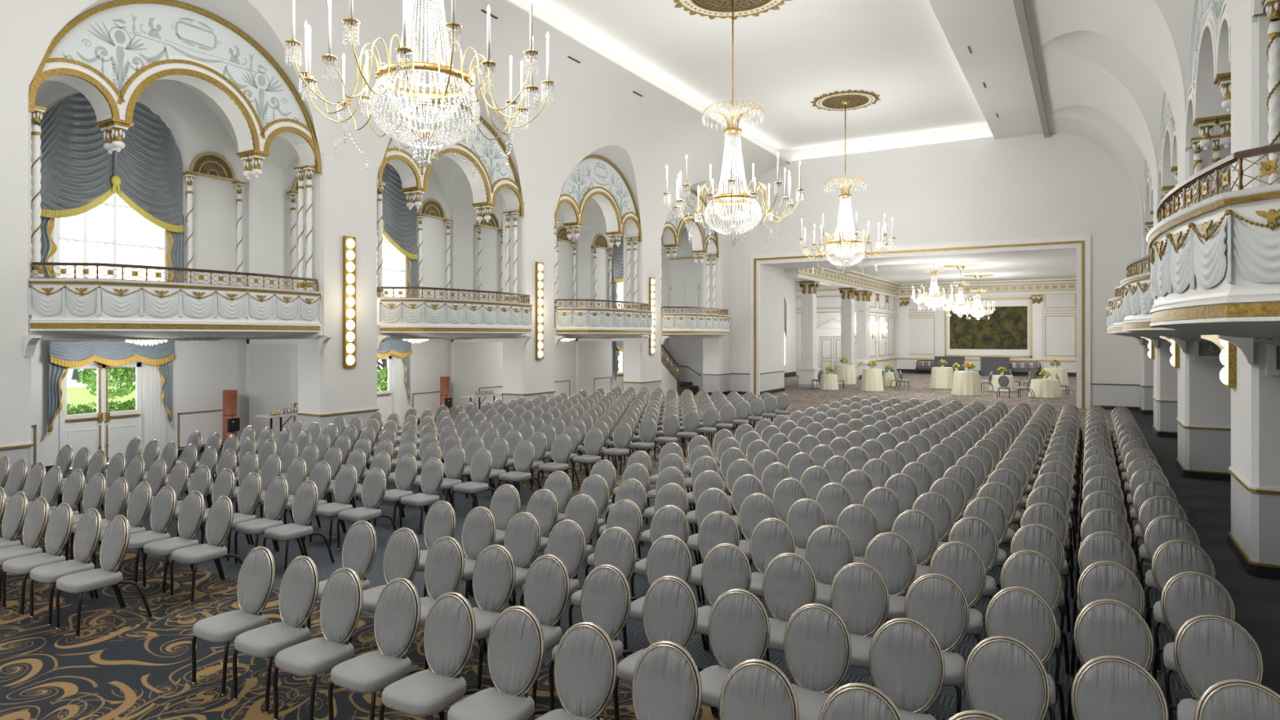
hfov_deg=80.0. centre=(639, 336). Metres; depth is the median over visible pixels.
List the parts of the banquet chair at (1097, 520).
backrest, frame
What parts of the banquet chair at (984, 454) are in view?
backrest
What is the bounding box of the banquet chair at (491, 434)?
[481,427,506,472]
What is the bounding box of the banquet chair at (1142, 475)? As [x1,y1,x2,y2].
[1127,467,1169,550]
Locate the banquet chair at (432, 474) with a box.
[399,457,456,536]
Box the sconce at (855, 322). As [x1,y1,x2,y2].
[854,322,856,344]
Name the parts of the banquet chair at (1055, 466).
backrest, frame, seat, leg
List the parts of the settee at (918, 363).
seat, frame, panel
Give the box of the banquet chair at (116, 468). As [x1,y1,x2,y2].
[78,452,125,515]
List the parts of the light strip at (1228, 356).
bulb, bulb, bulb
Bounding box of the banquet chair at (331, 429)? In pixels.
[323,423,345,464]
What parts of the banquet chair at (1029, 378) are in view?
seat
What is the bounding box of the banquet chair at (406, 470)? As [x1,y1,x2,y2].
[373,453,426,530]
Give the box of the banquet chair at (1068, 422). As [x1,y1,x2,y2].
[1053,419,1081,466]
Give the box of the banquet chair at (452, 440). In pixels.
[442,433,466,496]
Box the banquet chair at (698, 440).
[684,435,711,477]
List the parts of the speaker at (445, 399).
control panel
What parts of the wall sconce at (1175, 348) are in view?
bulb, bulb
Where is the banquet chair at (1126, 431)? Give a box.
[1115,427,1145,471]
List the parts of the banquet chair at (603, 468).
backrest, frame, seat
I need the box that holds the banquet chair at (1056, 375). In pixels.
[1055,373,1068,395]
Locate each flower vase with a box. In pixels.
[824,365,834,374]
[840,356,848,364]
[866,360,877,368]
[884,364,893,372]
[937,359,947,367]
[952,362,960,371]
[961,361,971,371]
[967,362,976,371]
[996,366,1007,375]
[1039,369,1051,379]
[1050,359,1060,368]
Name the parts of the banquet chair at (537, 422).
backrest, frame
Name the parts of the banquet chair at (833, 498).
frame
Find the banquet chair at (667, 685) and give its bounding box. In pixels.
[631,640,702,719]
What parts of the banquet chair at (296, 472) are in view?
leg, seat, backrest, frame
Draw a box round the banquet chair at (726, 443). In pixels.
[716,436,741,495]
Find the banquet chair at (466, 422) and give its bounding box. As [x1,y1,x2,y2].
[457,417,473,439]
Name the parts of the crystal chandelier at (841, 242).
candle arm, candle arm, candle arm, hanging rod, candle arm, candle arm, candle arm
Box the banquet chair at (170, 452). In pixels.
[142,441,187,495]
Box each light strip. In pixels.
[342,235,355,367]
[535,262,543,359]
[648,276,654,355]
[1147,338,1154,359]
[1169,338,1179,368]
[1219,338,1236,387]
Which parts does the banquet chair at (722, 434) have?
seat, backrest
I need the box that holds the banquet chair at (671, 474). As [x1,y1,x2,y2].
[641,466,693,547]
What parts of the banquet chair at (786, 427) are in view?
frame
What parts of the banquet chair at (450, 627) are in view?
leg, seat, leg, backrest, frame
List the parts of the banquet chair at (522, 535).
leg, seat, backrest, frame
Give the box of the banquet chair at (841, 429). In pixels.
[832,423,852,437]
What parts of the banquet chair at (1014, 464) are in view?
frame, backrest, seat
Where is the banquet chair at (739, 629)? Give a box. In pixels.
[699,588,769,718]
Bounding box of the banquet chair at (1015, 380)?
[1009,369,1020,386]
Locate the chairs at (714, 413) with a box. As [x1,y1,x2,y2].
[369,386,1135,460]
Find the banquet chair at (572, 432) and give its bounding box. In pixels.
[548,426,587,477]
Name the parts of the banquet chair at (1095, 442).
backrest, frame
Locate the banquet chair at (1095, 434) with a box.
[1081,431,1112,474]
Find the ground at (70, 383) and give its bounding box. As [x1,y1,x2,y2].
[66,365,387,468]
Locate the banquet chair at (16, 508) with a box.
[0,491,27,548]
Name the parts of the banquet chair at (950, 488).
backrest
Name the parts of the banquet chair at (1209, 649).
seat, backrest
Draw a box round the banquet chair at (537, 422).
[529,416,551,462]
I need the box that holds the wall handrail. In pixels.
[671,365,701,376]
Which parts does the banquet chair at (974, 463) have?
backrest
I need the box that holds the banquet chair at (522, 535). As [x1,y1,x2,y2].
[503,511,541,606]
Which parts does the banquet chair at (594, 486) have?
backrest, frame, seat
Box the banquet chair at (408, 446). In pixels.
[379,440,417,507]
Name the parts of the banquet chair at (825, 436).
frame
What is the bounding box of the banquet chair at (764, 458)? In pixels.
[752,449,780,480]
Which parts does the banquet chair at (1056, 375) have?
seat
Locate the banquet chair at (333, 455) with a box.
[318,445,354,516]
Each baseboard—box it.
[31,415,451,472]
[730,387,1138,410]
[784,368,1076,379]
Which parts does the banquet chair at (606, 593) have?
leg, seat, backrest, frame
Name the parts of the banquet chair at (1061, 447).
backrest, frame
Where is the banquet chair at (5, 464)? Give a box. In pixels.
[0,455,10,488]
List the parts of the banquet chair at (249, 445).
seat, backrest, frame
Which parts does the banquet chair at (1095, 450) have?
backrest, frame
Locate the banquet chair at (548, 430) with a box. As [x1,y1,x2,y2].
[538,424,563,479]
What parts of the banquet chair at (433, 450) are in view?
seat, backrest, frame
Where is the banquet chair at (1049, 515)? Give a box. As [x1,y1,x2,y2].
[1020,502,1074,616]
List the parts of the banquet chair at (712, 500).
seat, backrest, frame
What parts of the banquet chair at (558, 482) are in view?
backrest, seat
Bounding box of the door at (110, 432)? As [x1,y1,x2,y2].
[58,360,167,467]
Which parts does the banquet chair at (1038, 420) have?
frame, backrest, seat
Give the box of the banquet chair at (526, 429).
[503,422,542,472]
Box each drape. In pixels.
[40,216,51,277]
[48,351,65,431]
[159,360,171,421]
[168,215,184,283]
[404,351,410,399]
[408,246,417,297]
[611,272,616,308]
[614,343,619,380]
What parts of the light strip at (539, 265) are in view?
bulb, bulb, bulb, bulb, bulb, bulb, bulb, bulb, bulb, bulb, bulb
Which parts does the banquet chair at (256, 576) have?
leg, leg, seat, backrest, frame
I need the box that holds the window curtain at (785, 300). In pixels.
[784,293,787,364]
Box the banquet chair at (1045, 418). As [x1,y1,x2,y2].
[1030,413,1051,444]
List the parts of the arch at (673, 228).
arch moulding, white moulding, hood moulding, white moulding, hood moulding, arch moulding, white moulding, hood moulding, arch moulding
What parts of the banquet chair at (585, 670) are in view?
seat, backrest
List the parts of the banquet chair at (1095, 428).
frame, backrest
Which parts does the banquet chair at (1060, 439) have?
frame, backrest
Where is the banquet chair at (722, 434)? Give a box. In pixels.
[712,429,734,465]
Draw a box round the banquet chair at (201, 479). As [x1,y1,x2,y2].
[173,464,211,537]
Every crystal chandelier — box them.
[284,0,554,177]
[662,0,804,246]
[799,104,895,274]
[911,266,958,311]
[941,270,980,317]
[963,288,995,319]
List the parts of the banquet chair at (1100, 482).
frame, backrest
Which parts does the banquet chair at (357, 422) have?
backrest, frame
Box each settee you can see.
[915,360,934,373]
[1008,360,1040,376]
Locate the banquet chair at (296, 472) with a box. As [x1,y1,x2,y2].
[260,457,319,528]
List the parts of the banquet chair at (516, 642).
seat, backrest, frame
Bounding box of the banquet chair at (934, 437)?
[919,428,942,447]
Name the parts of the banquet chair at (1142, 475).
leg, seat, backrest, frame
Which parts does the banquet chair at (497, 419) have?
frame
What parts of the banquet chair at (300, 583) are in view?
leg, leg, seat, backrest, frame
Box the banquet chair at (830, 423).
[821,417,839,430]
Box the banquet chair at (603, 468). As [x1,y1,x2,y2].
[589,459,616,538]
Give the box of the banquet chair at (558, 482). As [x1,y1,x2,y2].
[543,471,572,524]
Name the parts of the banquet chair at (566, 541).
leg, seat, leg, backrest, frame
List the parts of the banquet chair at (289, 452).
seat, backrest, frame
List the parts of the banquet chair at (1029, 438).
frame, backrest, seat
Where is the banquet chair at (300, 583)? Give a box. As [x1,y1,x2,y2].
[232,555,319,714]
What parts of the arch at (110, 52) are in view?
arch moulding, white moulding, hood moulding, white moulding, hood moulding, arch moulding, hood moulding, white moulding, arch moulding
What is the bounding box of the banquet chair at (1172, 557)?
[1145,539,1215,672]
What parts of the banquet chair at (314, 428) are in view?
frame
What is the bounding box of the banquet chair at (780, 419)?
[772,414,790,428]
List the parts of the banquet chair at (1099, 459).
backrest, frame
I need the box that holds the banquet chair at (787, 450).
[776,441,801,466]
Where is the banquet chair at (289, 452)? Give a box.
[257,440,297,506]
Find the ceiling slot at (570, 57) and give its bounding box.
[567,56,580,63]
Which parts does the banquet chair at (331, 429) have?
backrest, frame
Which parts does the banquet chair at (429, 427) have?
backrest, frame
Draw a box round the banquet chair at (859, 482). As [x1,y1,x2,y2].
[840,469,874,504]
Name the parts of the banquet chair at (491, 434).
backrest, frame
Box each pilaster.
[899,297,909,357]
[1031,294,1043,359]
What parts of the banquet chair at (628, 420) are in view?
seat, backrest, frame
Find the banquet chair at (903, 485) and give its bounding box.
[884,473,919,512]
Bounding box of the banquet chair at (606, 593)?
[548,564,635,711]
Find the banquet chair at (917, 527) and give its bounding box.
[884,509,937,621]
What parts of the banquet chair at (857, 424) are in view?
frame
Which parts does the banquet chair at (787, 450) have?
frame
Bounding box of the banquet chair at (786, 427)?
[779,420,798,436]
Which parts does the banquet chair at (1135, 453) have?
seat, leg, backrest, frame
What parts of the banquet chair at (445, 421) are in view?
backrest, frame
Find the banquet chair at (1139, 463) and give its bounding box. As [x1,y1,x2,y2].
[1124,457,1163,524]
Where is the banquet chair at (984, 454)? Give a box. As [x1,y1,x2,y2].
[964,445,994,484]
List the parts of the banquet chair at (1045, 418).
frame, backrest, seat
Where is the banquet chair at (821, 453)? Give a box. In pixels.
[809,444,835,467]
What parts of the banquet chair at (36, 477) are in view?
seat, backrest, frame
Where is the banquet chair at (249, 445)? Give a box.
[234,436,256,476]
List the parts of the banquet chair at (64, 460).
backrest, frame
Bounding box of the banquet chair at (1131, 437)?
[1117,433,1148,488]
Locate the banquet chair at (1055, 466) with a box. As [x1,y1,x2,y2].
[1037,460,1078,533]
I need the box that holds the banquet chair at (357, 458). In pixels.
[324,448,366,518]
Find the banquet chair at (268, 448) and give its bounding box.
[236,439,276,486]
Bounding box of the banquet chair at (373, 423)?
[365,418,380,445]
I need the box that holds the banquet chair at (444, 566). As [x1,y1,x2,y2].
[418,536,484,670]
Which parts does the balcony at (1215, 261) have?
handrail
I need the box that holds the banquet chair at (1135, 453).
[1121,448,1158,512]
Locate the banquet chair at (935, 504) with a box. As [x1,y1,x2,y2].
[906,492,953,591]
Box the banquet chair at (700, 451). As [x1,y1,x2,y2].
[684,444,714,492]
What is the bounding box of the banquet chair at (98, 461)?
[59,449,106,511]
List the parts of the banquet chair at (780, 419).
frame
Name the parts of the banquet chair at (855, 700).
backrest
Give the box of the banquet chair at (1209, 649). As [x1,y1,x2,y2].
[1168,613,1263,719]
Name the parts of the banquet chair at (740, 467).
seat, backrest, frame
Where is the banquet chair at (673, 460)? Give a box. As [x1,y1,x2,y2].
[645,453,692,525]
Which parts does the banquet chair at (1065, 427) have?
frame, backrest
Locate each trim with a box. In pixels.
[31,376,611,466]
[668,256,700,259]
[730,370,1139,386]
[750,235,1090,408]
[786,266,1076,297]
[795,293,1076,364]
[800,268,1074,293]
[1013,0,1049,137]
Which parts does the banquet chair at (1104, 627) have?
backrest, frame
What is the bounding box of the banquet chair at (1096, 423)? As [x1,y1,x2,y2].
[1081,420,1110,466]
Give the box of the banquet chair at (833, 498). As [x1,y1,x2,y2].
[815,482,853,525]
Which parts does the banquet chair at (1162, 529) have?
leg, seat, frame, backrest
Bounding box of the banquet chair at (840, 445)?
[828,436,853,456]
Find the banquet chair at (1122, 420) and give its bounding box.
[1112,417,1138,459]
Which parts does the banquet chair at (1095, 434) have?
backrest, frame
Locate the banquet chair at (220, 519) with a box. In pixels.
[169,495,243,604]
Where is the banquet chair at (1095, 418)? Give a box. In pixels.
[1083,416,1109,450]
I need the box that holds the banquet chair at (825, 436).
[816,428,837,445]
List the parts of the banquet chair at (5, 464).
backrest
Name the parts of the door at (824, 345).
door, pediment moulding, door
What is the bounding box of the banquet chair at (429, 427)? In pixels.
[417,422,437,457]
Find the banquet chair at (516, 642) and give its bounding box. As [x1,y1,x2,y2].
[447,605,551,719]
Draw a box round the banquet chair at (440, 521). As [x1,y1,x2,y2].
[417,500,471,596]
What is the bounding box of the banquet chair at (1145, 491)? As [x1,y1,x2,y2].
[1131,480,1177,572]
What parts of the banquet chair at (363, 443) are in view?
backrest, frame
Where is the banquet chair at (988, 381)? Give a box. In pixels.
[981,370,993,391]
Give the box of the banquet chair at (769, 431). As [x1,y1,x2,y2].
[760,425,781,444]
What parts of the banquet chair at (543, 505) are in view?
backrest, frame, seat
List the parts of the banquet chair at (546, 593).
leg, backrest, frame, seat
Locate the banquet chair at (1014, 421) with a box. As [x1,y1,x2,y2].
[999,416,1020,437]
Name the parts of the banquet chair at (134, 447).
seat, backrest, frame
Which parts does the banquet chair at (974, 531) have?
backrest, frame, seat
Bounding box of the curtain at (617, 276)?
[611,234,623,308]
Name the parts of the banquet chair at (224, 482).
leg, seat, backrest, frame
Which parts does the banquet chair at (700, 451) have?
seat, backrest, frame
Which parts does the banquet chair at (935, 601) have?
backrest, frame, seat, leg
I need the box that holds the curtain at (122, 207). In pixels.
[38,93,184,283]
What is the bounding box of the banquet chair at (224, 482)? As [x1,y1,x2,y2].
[200,468,250,545]
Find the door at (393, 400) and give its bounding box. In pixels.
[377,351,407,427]
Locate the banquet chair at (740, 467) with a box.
[726,458,755,539]
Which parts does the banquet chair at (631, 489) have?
seat, backrest, frame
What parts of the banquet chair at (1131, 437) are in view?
leg, seat, backrest, frame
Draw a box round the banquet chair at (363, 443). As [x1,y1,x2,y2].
[333,436,371,497]
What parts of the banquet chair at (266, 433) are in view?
backrest, frame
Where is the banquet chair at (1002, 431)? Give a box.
[988,426,1011,453]
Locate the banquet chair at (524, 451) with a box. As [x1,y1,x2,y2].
[497,440,542,497]
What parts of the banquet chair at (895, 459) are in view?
frame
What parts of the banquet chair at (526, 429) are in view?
backrest, frame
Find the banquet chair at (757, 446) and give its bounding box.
[746,439,770,464]
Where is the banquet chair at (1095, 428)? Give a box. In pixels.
[1081,426,1111,469]
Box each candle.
[291,0,294,39]
[304,27,307,70]
[307,31,311,76]
[328,5,331,53]
[342,59,345,100]
[349,0,352,17]
[365,56,368,94]
[403,0,405,46]
[442,73,444,105]
[451,0,454,22]
[472,79,475,116]
[487,13,489,60]
[510,62,511,99]
[520,66,523,106]
[529,3,532,48]
[530,41,533,84]
[546,38,549,79]
[666,168,667,191]
[677,177,679,199]
[685,159,687,183]
[709,168,711,193]
[730,153,732,178]
[752,167,754,191]
[768,186,769,208]
[777,155,778,180]
[784,172,786,195]
[788,174,790,196]
[789,180,791,203]
[799,164,800,188]
[804,230,805,245]
[822,217,823,233]
[839,223,840,239]
[855,214,857,231]
[867,223,869,239]
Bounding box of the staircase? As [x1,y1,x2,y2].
[661,344,702,395]
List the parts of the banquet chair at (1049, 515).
backrest, frame, seat, leg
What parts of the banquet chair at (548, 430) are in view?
leg, seat, backrest, frame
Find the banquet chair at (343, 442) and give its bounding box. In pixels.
[333,434,351,466]
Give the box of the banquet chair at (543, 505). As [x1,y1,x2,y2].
[526,488,558,559]
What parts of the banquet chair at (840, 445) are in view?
frame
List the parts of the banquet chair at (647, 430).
seat, backrest, frame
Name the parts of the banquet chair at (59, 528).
leg, leg, seat, backrest, frame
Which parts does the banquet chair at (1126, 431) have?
backrest, frame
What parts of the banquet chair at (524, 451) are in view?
seat, leg, backrest, frame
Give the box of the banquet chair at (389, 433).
[362,427,396,482]
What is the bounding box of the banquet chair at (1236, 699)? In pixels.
[1194,678,1279,719]
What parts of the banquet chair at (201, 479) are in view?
seat, backrest, frame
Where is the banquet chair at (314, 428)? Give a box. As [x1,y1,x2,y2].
[306,421,320,444]
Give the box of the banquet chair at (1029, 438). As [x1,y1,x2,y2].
[1013,434,1040,473]
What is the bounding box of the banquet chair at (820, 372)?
[811,369,823,388]
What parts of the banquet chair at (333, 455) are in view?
backrest, frame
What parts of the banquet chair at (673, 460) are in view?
leg, seat, frame, backrest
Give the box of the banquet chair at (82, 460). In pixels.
[57,446,104,509]
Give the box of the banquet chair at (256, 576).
[191,546,275,697]
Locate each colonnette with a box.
[31,105,46,277]
[31,119,32,259]
[182,172,196,283]
[232,181,245,285]
[287,191,297,289]
[293,166,306,289]
[302,164,315,290]
[377,181,386,297]
[417,214,425,297]
[443,219,453,298]
[475,225,484,300]
[497,229,502,301]
[502,211,511,302]
[510,210,519,302]
[554,219,559,306]
[555,239,560,311]
[570,242,577,307]
[591,246,598,307]
[606,248,613,307]
[625,237,631,309]
[631,237,639,309]
[661,243,663,312]
[705,254,711,314]
[711,254,716,314]
[1144,228,1150,272]
[1190,137,1202,202]
[1210,134,1222,196]
[1261,0,1279,185]
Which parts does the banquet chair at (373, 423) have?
backrest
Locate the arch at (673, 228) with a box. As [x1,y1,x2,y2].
[661,189,719,262]
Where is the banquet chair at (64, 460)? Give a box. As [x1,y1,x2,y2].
[55,444,83,501]
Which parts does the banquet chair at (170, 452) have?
seat, backrest, frame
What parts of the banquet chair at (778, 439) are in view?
frame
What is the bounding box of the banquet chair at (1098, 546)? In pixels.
[1071,531,1137,633]
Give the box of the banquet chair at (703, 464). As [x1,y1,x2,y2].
[686,455,719,510]
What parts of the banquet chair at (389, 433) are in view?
seat, backrest, frame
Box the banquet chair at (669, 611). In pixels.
[613,575,714,719]
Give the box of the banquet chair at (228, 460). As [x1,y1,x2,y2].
[208,448,236,508]
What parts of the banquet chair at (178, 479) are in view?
seat, backrest, frame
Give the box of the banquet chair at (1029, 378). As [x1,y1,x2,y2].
[1017,375,1035,399]
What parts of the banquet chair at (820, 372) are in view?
backrest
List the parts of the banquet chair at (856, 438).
frame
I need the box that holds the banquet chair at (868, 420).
[860,413,877,425]
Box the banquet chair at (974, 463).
[955,454,986,499]
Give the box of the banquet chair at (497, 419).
[489,413,504,430]
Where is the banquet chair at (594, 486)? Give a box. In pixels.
[578,474,609,566]
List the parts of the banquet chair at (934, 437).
frame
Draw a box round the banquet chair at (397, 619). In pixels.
[328,577,445,719]
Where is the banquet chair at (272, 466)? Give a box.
[235,454,294,523]
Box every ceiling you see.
[0,0,789,258]
[181,81,686,252]
[505,0,1043,163]
[784,255,1076,284]
[1023,0,1257,235]
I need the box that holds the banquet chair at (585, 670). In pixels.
[534,622,617,719]
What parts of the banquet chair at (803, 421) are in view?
frame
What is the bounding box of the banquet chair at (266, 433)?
[238,426,273,466]
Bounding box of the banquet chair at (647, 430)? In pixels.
[629,417,660,457]
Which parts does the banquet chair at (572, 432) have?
seat, backrest, frame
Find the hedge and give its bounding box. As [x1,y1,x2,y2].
[66,397,135,414]
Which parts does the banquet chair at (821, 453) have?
frame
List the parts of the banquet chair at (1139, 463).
leg, seat, backrest, frame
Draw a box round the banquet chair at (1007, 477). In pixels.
[986,468,1023,528]
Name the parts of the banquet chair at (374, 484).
leg, seat, backrest, frame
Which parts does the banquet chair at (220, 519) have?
leg, leg, seat, backrest, frame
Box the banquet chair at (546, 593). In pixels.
[491,554,569,710]
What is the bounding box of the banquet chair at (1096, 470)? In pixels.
[1078,464,1120,533]
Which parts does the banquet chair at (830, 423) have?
frame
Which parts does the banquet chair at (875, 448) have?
frame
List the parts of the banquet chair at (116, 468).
leg, seat, backrest, frame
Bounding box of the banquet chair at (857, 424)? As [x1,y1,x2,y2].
[847,418,866,431]
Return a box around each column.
[797,280,820,387]
[838,287,857,381]
[854,290,873,378]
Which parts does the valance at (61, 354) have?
drape trim, drape trim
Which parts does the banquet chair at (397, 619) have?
leg, seat, leg, backrest, frame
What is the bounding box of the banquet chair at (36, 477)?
[4,462,45,511]
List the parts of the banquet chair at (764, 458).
frame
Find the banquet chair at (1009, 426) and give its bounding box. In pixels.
[994,421,1016,445]
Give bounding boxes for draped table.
[819,373,838,390]
[833,364,856,384]
[860,368,884,391]
[882,372,895,386]
[929,367,953,388]
[951,370,982,395]
[988,374,1015,391]
[1028,378,1062,397]
[1043,368,1069,390]
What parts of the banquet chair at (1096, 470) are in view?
backrest, frame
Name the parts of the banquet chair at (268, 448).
backrest, frame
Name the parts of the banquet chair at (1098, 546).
backrest, frame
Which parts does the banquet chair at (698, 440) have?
seat, backrest, frame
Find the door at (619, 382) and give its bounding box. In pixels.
[615,350,623,393]
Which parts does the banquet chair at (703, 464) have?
seat, backrest, frame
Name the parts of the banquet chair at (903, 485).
frame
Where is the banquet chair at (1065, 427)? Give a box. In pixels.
[1053,424,1080,475]
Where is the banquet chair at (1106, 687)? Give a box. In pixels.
[1071,655,1168,719]
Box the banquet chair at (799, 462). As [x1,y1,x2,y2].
[787,452,816,480]
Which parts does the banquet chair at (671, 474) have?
leg, seat, backrest, frame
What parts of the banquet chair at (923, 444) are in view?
frame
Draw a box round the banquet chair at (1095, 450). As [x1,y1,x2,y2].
[1080,445,1115,498]
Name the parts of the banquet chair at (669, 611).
leg, seat, backrest, frame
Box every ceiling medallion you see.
[673,0,791,19]
[810,89,880,111]
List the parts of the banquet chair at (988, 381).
seat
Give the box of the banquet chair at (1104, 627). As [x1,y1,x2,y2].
[1066,598,1154,719]
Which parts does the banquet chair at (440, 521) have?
seat, leg, backrest, frame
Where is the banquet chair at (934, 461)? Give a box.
[916,451,946,483]
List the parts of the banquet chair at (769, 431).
frame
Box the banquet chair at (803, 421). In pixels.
[796,415,814,428]
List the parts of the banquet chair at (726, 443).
backrest, frame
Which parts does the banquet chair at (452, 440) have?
leg, backrest, frame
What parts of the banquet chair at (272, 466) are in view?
leg, seat, backrest, frame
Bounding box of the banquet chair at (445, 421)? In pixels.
[438,417,453,450]
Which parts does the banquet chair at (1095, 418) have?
backrest, frame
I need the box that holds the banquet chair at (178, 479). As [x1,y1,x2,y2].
[148,461,201,532]
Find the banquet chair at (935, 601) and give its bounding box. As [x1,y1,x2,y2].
[904,573,969,714]
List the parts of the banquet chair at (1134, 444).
leg, seat, backrest, frame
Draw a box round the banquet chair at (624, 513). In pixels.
[585,499,643,578]
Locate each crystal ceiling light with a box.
[124,339,167,346]
[402,338,428,342]
[560,337,575,342]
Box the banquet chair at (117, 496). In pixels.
[70,476,143,559]
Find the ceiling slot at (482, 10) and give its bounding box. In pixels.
[480,8,497,18]
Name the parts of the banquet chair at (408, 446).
seat, backrest, frame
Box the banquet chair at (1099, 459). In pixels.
[1079,453,1118,515]
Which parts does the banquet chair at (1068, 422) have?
frame, backrest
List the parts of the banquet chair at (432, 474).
leg, seat, leg, backrest, frame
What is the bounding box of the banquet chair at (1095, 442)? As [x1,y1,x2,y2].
[1080,438,1114,485]
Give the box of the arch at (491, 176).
[377,100,523,222]
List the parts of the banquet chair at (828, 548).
seat, backrest, frame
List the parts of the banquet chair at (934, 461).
frame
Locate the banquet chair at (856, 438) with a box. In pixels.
[845,430,867,447]
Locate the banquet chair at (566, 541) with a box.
[520,519,586,644]
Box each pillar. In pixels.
[0,77,34,495]
[297,154,378,444]
[502,197,555,404]
[622,226,662,404]
[702,248,730,395]
[1138,222,1153,414]
[1151,188,1177,437]
[1175,127,1231,481]
[1227,0,1279,580]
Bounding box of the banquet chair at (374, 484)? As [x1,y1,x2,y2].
[337,467,396,550]
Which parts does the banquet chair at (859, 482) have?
frame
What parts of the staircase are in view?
handrail, balustrade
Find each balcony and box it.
[23,262,333,356]
[377,286,533,350]
[554,298,653,346]
[661,306,730,344]
[1105,298,1150,345]
[1111,285,1173,348]
[1120,255,1224,353]
[1146,142,1279,364]
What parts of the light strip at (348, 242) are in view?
bulb, bulb, bulb, bulb, bulb, bulb, bulb, bulb, bulb, bulb, bulb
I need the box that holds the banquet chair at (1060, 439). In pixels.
[1047,435,1079,493]
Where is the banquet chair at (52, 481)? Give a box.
[21,465,75,545]
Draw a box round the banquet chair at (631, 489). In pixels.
[596,478,647,542]
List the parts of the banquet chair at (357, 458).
seat, backrest, frame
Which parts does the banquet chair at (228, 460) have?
leg, seat, backrest, frame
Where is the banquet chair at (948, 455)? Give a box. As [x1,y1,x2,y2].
[928,443,956,470]
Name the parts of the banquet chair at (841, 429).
frame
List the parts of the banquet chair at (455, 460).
leg, seat, backrest, frame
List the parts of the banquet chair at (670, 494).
leg, seat, backrest, frame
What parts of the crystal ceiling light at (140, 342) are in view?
plate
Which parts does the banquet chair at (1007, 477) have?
backrest, frame, seat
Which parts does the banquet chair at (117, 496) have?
leg, seat, backrest, frame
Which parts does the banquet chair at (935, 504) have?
backrest, frame, seat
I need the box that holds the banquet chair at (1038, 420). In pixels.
[1026,417,1048,450]
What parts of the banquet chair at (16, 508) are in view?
seat, backrest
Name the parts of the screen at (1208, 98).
arch moulding, hood moulding, arch moulding, hood moulding, white moulding, hood moulding, arch moulding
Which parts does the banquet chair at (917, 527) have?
backrest, frame, seat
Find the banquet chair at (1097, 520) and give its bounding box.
[1075,508,1132,597]
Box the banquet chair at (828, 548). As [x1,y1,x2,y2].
[805,524,853,608]
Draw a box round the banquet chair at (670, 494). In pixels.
[637,483,698,576]
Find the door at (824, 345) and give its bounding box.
[816,318,840,373]
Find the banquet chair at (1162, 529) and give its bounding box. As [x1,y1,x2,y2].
[1139,515,1199,631]
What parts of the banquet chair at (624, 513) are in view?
leg, seat, backrest, frame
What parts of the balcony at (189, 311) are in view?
handrail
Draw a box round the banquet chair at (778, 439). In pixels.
[768,432,790,453]
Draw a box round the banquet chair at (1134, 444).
[1119,440,1152,499]
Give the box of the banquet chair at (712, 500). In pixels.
[686,488,731,564]
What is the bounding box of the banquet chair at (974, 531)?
[947,516,1000,599]
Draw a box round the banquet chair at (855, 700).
[818,682,903,719]
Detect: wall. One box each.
[31,20,669,467]
[246,160,591,445]
[669,118,1160,407]
[784,277,795,373]
[795,293,856,375]
[858,289,897,371]
[897,293,1076,372]
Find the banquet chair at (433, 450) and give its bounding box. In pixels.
[402,443,451,511]
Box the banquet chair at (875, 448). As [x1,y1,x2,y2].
[860,439,885,459]
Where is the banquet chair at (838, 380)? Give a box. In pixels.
[834,369,844,388]
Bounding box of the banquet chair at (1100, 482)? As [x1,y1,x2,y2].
[1078,475,1124,543]
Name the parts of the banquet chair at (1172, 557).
leg, seat, frame, backrest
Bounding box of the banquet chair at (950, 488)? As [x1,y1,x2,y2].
[928,477,966,536]
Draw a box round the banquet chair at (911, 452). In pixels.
[894,441,919,463]
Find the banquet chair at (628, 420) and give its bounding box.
[607,416,639,466]
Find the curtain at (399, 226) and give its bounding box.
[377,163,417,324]
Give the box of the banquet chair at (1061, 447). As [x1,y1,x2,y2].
[1044,443,1079,505]
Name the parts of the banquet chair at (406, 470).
leg, leg, seat, backrest, frame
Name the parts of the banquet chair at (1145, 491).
leg, seat, backrest, frame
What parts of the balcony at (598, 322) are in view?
handrail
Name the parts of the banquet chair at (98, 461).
leg, seat, backrest, frame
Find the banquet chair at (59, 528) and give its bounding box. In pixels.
[2,502,94,616]
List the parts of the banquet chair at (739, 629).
seat, backrest, frame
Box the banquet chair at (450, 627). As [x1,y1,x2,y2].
[378,591,480,719]
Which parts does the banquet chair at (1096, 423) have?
backrest, frame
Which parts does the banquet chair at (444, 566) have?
leg, seat, backrest, frame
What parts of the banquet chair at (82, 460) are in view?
leg, seat, backrest, frame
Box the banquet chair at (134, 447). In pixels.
[103,437,142,476]
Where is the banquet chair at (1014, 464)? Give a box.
[994,457,1028,510]
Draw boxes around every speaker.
[222,389,239,444]
[440,376,452,413]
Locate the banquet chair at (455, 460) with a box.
[427,445,475,508]
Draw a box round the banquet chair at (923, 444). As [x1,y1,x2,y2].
[907,434,931,455]
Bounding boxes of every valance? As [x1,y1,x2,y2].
[47,340,173,435]
[377,339,412,401]
[614,341,623,380]
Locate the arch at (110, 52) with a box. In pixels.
[28,0,321,179]
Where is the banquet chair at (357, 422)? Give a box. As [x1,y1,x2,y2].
[344,417,362,463]
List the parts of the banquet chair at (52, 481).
seat, backrest, frame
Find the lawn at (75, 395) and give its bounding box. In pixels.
[66,370,622,414]
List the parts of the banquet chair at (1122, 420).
backrest, frame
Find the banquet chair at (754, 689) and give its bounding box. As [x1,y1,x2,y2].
[719,658,799,719]
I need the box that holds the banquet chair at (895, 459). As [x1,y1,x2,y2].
[879,448,907,475]

